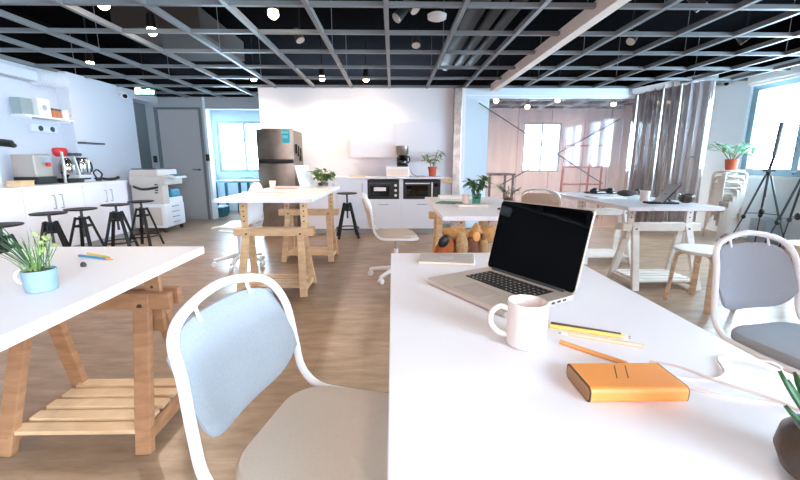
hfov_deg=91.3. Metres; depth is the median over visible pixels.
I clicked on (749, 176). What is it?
window sill
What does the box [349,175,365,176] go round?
chopping board
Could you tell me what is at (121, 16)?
air duct
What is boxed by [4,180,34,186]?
wooden box
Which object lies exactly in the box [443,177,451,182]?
cutting board
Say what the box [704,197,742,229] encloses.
stool
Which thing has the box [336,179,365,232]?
base cabinet
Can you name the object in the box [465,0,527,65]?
ceiling pipe
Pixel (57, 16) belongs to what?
ceiling
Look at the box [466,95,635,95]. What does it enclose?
header rail
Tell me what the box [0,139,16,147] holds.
wall shelf
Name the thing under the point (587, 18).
ceiling beam
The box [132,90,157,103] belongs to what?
wall
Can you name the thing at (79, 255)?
pencil
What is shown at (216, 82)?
wall
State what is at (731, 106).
wall
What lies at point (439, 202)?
notebook
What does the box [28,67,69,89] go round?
air hose
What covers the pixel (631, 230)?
trestle
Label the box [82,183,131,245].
base cabinet
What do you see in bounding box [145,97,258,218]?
wall
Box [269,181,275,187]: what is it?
paper cup
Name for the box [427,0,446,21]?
ceiling lamp
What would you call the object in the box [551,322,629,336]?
pencil
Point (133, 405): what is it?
trestle
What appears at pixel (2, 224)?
bar stool
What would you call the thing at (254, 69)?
ceiling spotlight
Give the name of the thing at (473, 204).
keyboard
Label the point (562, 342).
pencil
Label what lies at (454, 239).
plush dog
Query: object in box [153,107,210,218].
door
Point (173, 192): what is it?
pack
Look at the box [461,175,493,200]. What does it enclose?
potted plant
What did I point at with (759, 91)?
window
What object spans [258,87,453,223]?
wall
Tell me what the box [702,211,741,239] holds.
stool
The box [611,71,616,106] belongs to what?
ceiling spotlight
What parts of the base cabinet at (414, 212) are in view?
door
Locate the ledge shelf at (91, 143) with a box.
[77,142,104,144]
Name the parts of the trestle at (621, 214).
post, leg, leg, leg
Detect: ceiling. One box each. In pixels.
[2,0,799,81]
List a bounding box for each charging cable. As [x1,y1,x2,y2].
[650,360,799,411]
[674,355,782,380]
[687,385,797,407]
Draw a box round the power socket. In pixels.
[27,123,57,133]
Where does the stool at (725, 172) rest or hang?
on the stool at (719, 177)
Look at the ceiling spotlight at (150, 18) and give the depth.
3.82 m
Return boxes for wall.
[0,5,189,184]
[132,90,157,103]
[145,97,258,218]
[189,80,623,108]
[209,110,216,180]
[210,110,259,209]
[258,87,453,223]
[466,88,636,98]
[485,108,624,207]
[616,21,799,245]
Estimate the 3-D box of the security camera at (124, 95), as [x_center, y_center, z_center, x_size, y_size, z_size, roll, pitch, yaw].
[-4.575,-2.396,6.472,0.204,0.132,0.090,11,16,44]
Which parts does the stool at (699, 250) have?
leg, seat, leg, leg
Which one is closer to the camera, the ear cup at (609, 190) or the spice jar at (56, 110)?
the ear cup at (609, 190)
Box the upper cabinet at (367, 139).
[350,122,439,156]
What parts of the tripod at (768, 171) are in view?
leg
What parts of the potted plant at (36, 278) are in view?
handle, pot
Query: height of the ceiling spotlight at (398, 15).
0.597 m
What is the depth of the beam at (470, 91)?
6.54 m
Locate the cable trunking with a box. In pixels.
[0,63,37,80]
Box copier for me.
[128,168,186,232]
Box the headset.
[583,188,616,193]
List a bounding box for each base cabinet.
[0,191,31,250]
[21,186,89,246]
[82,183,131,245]
[307,179,337,232]
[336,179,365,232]
[365,179,400,232]
[401,179,442,232]
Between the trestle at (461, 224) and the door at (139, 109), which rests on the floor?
the trestle at (461, 224)
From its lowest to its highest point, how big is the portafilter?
0.171 m
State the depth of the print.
5.88 m
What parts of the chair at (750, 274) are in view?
backrest, seat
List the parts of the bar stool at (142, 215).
leg, seat, leg, leg, leg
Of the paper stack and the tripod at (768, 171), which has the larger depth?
the tripod at (768, 171)
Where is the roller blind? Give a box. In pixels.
[747,65,799,86]
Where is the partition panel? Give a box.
[463,98,489,227]
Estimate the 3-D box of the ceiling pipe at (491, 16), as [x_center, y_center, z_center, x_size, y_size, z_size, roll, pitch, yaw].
[1.016,-2.336,3.683,0.120,0.118,5.700,0,11,-1]
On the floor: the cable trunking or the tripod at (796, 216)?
the tripod at (796, 216)
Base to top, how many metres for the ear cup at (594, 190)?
0.070 m
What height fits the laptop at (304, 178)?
0.256 m
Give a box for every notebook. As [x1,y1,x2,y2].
[255,190,284,192]
[436,201,463,203]
[566,363,689,401]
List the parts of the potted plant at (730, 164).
pot, stem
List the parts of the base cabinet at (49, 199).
door, door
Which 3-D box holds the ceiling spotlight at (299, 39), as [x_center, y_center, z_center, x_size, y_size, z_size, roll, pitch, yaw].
[-1.101,-2.419,4.176,0.137,0.588,0.098,3,12,17]
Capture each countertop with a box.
[0,180,126,191]
[311,176,443,178]
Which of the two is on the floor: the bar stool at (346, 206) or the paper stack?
the bar stool at (346, 206)
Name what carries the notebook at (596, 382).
on the table at (464, 403)
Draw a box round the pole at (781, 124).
[767,122,784,169]
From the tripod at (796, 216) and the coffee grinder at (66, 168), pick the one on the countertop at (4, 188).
the coffee grinder at (66, 168)
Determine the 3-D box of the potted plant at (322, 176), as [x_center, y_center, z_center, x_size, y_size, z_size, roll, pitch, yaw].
[-0.949,-0.761,4.740,0.359,0.228,0.366,0,11,-1]
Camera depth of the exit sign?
6.50 m
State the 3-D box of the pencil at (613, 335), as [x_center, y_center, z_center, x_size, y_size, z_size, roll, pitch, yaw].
[0.403,0.196,0.835,0.157,0.008,0.010,5,12,22]
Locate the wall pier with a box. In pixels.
[56,71,140,228]
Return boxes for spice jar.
[51,108,55,117]
[54,109,58,117]
[58,109,62,118]
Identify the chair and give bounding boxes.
[166,273,388,479]
[211,182,264,271]
[235,175,256,211]
[362,193,418,284]
[521,188,561,205]
[710,230,799,377]
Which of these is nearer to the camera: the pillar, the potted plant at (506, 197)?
the potted plant at (506, 197)
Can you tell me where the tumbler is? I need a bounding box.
[462,194,468,203]
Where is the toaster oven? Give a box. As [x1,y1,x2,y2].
[368,179,398,198]
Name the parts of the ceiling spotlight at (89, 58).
stem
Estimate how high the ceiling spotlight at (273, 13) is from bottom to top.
0.626 m
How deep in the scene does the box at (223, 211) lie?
8.31 m
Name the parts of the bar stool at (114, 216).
leg, leg, seat, screw rod, leg, leg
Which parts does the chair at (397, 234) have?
backrest, arm, arm, frame, seat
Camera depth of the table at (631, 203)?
3.56 m
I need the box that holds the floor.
[0,210,799,479]
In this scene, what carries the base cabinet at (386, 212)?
on the floor
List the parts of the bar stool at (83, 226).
leg, seat, leg, screw rod, leg, leg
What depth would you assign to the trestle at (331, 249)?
4.62 m
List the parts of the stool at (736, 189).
leg, seat, leg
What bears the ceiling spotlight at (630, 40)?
hanging from the ceiling at (57, 16)
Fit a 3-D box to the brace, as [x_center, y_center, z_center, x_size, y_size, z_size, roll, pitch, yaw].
[2.515,-1.622,6.674,2.409,1.386,0.028,0,11,-1]
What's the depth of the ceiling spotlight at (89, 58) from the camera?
5.12 m
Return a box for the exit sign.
[134,46,155,95]
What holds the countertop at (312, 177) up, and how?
on the base cabinet at (319, 221)
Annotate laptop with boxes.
[295,165,327,187]
[428,200,595,316]
[643,184,681,203]
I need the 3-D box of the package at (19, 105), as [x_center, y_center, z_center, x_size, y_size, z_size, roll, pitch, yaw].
[-4.704,-1.663,4.864,0.120,0.200,0.160,0,11,-1]
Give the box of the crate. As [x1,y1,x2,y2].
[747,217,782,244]
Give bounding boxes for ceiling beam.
[490,0,629,91]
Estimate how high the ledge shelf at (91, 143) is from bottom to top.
0.024 m
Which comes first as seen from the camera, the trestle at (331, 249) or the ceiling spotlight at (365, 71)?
the trestle at (331, 249)
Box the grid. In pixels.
[0,0,799,108]
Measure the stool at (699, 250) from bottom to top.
0.470 m
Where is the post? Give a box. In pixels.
[460,88,466,194]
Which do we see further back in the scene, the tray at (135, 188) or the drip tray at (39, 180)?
the tray at (135, 188)
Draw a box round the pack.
[168,188,179,196]
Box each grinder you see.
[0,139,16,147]
[51,148,91,182]
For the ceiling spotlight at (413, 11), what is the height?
0.594 m
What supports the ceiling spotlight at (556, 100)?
hanging from the ceiling at (57, 16)
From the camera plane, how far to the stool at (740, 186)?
5.79 m
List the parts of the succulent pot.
pot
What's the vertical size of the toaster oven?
0.300 m
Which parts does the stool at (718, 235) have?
leg, leg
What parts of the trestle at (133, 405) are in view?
leg, rail, leg, leg, post, rail, leg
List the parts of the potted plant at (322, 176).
pot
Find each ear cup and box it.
[590,188,598,192]
[605,188,613,192]
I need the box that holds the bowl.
[678,193,695,202]
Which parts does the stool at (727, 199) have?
leg, leg, leg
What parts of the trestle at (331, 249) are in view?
leg, post, leg, leg, post, leg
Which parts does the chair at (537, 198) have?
backrest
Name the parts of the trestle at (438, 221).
leg, leg, leg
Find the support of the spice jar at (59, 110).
on the wall shelf at (16, 116)
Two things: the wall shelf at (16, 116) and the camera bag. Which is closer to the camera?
the camera bag
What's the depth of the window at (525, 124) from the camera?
9.34 m
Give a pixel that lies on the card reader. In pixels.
(206, 155)
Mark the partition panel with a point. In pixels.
(477, 115)
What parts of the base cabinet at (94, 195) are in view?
door, door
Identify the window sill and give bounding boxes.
[737,175,799,179]
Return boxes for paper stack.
[585,195,626,197]
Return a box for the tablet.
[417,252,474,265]
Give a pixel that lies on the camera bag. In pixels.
(622, 192)
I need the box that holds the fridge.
[255,129,302,226]
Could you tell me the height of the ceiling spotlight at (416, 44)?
0.626 m
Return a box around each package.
[10,97,33,114]
[29,98,51,116]
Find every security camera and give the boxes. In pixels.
[119,91,127,98]
[723,81,733,85]
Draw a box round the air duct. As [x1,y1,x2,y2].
[110,6,244,60]
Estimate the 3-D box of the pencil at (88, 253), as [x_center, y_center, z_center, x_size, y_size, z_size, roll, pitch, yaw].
[-1.249,0.064,1.621,0.157,0.010,0.011,5,12,25]
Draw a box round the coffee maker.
[396,146,409,166]
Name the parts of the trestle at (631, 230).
leg, rail, post, leg, leg, post, leg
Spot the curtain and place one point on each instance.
(670, 103)
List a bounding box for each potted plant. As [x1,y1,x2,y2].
[0,226,59,293]
[306,168,334,185]
[421,150,445,175]
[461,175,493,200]
[490,184,520,200]
[706,138,766,169]
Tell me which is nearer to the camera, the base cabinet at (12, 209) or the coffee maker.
the base cabinet at (12, 209)
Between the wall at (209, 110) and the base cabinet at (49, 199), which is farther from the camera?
the wall at (209, 110)
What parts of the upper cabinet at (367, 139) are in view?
door, door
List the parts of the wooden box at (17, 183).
box lid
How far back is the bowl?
3.62 m
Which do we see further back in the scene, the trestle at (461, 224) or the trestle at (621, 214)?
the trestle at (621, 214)
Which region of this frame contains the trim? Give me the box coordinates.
[202,97,218,218]
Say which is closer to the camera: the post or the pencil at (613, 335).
the pencil at (613, 335)
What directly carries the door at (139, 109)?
attached to the wall pier
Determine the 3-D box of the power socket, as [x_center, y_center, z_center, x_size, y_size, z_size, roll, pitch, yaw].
[-4.761,-1.473,5.180,0.075,0.111,0.451,0,11,-1]
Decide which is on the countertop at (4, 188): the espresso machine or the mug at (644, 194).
the espresso machine
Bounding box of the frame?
[560,139,605,217]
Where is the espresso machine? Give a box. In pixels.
[10,154,57,184]
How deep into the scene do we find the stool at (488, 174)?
7.39 m
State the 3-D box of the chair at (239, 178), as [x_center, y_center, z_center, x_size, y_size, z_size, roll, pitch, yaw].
[-3.619,-1.082,9.161,0.469,0.840,0.440,0,11,-1]
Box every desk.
[215,180,258,212]
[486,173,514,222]
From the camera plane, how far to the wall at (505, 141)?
9.32 m
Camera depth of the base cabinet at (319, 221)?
6.30 m
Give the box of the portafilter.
[93,169,119,180]
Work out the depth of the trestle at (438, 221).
4.18 m
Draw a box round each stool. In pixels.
[0,222,23,253]
[28,211,70,246]
[63,207,105,246]
[100,203,138,246]
[127,200,164,246]
[336,192,359,239]
[663,244,713,313]
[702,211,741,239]
[703,202,742,234]
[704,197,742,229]
[706,192,738,223]
[708,170,747,201]
[708,186,739,218]
[711,181,742,212]
[712,175,745,207]
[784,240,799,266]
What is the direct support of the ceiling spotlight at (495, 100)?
hanging from the ceiling at (57, 16)
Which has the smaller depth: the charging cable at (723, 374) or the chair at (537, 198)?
the charging cable at (723, 374)
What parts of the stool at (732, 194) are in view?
leg, leg, seat, leg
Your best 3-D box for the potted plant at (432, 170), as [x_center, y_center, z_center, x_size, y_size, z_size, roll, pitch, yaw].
[0.523,-1.274,6.476,0.426,0.436,0.397,-10,15,-40]
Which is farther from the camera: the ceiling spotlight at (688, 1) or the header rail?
the header rail
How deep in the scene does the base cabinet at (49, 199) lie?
4.72 m
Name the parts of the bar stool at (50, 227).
leg, seat, screw rod, leg, leg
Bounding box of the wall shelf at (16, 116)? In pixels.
[9,114,73,122]
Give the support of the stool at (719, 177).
on the stool at (740, 186)
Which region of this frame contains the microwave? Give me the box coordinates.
[403,179,439,198]
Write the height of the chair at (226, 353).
0.858 m
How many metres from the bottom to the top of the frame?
1.601 m
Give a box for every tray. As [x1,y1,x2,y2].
[14,176,57,184]
[133,186,157,190]
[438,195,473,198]
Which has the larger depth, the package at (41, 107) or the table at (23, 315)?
the package at (41, 107)
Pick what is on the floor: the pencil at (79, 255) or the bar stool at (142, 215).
the bar stool at (142, 215)
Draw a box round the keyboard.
[455,203,488,206]
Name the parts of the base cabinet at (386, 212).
door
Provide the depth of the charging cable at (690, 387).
0.60 m
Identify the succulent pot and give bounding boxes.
[773,371,799,479]
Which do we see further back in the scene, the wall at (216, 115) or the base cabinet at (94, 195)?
the wall at (216, 115)
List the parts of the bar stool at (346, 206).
leg, leg, seat, leg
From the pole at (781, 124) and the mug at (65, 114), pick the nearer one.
the pole at (781, 124)
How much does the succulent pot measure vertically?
0.121 m
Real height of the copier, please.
1.045 m
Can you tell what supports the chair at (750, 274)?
on the floor
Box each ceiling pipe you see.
[440,0,490,70]
[455,0,509,65]
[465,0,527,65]
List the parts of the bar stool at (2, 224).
leg, seat, leg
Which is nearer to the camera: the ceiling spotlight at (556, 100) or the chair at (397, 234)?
the chair at (397, 234)
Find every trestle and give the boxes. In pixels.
[0,274,181,456]
[233,203,316,296]
[278,192,338,261]
[428,211,489,252]
[457,221,470,231]
[579,201,635,264]
[606,211,701,290]
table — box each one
[0,246,203,351]
[213,186,339,202]
[387,253,799,479]
[425,197,502,220]
[550,192,724,210]
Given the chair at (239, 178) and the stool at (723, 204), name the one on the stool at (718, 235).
the stool at (723, 204)
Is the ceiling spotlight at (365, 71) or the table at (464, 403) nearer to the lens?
the table at (464, 403)
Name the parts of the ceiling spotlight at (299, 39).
stem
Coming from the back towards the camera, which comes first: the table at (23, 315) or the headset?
the headset
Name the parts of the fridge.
freezer door, door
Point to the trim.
(205, 111)
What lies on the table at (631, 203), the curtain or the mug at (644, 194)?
the mug at (644, 194)
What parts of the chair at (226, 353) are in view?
backrest, seat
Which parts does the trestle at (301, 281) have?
leg, post, leg, leg, post, rail, leg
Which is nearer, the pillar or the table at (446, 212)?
the table at (446, 212)
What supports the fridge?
on the floor
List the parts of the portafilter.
spout, handle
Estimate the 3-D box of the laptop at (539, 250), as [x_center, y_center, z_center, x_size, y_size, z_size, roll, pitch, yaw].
[0.296,0.025,1.103,0.309,0.234,0.331,-7,13,-30]
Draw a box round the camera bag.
[617,189,639,195]
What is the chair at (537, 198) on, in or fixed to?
on the floor
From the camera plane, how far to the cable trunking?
4.75 m
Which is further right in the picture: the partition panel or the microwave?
the partition panel
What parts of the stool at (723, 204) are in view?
seat, leg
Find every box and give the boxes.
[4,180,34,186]
[218,205,228,216]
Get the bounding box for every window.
[216,121,259,171]
[522,123,561,171]
[739,77,799,176]
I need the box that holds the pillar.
[450,88,462,226]
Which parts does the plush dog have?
leg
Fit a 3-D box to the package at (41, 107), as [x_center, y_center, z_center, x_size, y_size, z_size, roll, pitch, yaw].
[-4.687,-1.714,5.068,0.162,0.220,0.180,0,11,-1]
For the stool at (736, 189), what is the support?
on the stool at (732, 194)
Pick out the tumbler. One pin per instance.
(465, 197)
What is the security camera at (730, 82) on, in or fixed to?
attached to the wall at (731, 106)
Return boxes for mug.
[61,110,72,118]
[488,295,548,350]
[639,190,650,200]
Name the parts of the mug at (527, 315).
handle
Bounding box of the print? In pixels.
[281,131,287,137]
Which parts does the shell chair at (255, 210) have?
arm, arm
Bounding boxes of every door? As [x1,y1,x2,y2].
[133,102,151,167]
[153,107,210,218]
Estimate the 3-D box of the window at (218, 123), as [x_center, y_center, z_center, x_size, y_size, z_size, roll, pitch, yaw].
[-3.524,-2.201,9.245,1.500,1.160,0.080,0,11,-1]
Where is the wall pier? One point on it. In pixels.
(98, 110)
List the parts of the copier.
feeder lid, panel, paper drawer, paper drawer, paper drawer, paper drawer, control panel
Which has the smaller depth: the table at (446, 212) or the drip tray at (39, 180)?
the table at (446, 212)
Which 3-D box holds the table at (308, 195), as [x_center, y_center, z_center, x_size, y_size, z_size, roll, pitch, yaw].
[-1.139,-0.489,4.047,0.800,0.034,1.730,0,11,-1]
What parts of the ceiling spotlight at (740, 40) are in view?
stem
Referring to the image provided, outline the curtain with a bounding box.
[624,70,718,221]
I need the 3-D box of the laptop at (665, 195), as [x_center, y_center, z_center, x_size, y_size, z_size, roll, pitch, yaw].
[2.405,-0.425,3.591,0.260,0.179,0.170,1,11,5]
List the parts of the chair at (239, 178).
backrest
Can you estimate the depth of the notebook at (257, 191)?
3.83 m
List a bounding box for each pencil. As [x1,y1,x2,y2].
[550,324,630,338]
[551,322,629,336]
[559,340,627,362]
[560,332,643,347]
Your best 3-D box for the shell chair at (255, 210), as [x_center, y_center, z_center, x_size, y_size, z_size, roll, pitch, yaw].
[-1.807,-0.171,4.347,0.597,0.934,0.574,0,11,1]
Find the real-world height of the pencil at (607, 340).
0.008 m
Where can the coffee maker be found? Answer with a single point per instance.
(402, 151)
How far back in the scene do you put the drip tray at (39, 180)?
4.78 m
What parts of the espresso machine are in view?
control panel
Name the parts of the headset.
cord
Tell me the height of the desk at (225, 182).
0.760 m
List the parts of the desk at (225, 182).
leg, leg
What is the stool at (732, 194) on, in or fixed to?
on the stool at (727, 199)
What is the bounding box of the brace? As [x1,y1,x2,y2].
[479,102,619,183]
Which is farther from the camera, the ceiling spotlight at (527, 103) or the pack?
the ceiling spotlight at (527, 103)
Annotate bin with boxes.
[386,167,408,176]
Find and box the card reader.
[205,154,209,160]
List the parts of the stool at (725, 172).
leg, leg, seat, leg, leg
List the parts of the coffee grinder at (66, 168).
post, arm, post, scale plate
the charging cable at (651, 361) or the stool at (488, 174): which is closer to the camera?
the charging cable at (651, 361)
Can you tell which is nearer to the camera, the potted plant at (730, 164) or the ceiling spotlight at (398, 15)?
the ceiling spotlight at (398, 15)
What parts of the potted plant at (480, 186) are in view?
stem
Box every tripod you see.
[726,122,784,243]
[764,170,799,246]
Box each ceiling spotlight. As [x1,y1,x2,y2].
[83,17,94,63]
[98,6,109,9]
[146,10,156,35]
[250,38,256,80]
[267,7,278,19]
[293,0,304,43]
[319,37,324,80]
[363,39,368,81]
[392,0,407,22]
[404,0,419,14]
[412,0,420,48]
[494,57,498,102]
[525,70,529,108]
[555,56,561,102]
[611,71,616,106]
[626,0,638,44]
[687,0,706,12]
[735,11,750,44]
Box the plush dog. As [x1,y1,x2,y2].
[434,223,495,252]
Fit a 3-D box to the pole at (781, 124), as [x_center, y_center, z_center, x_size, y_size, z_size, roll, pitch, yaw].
[4.777,-1.188,4.962,0.094,0.594,0.058,0,11,-1]
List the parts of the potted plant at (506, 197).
stem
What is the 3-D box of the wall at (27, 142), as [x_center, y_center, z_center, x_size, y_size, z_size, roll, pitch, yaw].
[-4.851,-1.148,3.964,0.150,3.000,11.400,0,11,-1]
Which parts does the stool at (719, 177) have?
leg, seat, leg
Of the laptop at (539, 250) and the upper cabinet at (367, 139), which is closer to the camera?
the laptop at (539, 250)
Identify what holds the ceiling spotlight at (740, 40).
hanging from the ceiling at (57, 16)
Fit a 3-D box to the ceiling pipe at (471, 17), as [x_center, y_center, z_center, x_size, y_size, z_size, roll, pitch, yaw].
[0.806,-2.335,3.680,0.170,0.167,5.700,0,11,-1]
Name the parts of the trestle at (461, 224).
post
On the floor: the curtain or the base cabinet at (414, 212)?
the base cabinet at (414, 212)
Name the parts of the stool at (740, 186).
leg, seat, leg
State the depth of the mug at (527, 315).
0.75 m
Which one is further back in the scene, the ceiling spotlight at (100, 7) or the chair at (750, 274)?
the ceiling spotlight at (100, 7)
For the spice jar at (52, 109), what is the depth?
5.25 m
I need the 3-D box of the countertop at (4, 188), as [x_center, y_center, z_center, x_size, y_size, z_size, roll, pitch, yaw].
[-4.451,-0.496,3.959,0.635,0.035,4.120,0,11,-1]
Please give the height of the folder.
0.010 m
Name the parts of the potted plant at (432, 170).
pot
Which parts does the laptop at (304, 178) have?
lid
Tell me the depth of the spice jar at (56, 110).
5.30 m
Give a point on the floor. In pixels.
(343, 322)
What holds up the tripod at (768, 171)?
on the floor
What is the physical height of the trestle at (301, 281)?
0.827 m
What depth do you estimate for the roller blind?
5.50 m
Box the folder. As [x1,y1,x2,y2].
[274,187,297,188]
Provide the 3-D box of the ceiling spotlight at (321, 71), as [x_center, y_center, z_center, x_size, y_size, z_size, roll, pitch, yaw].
[-1.203,-2.759,5.975,0.100,0.626,0.100,0,11,-1]

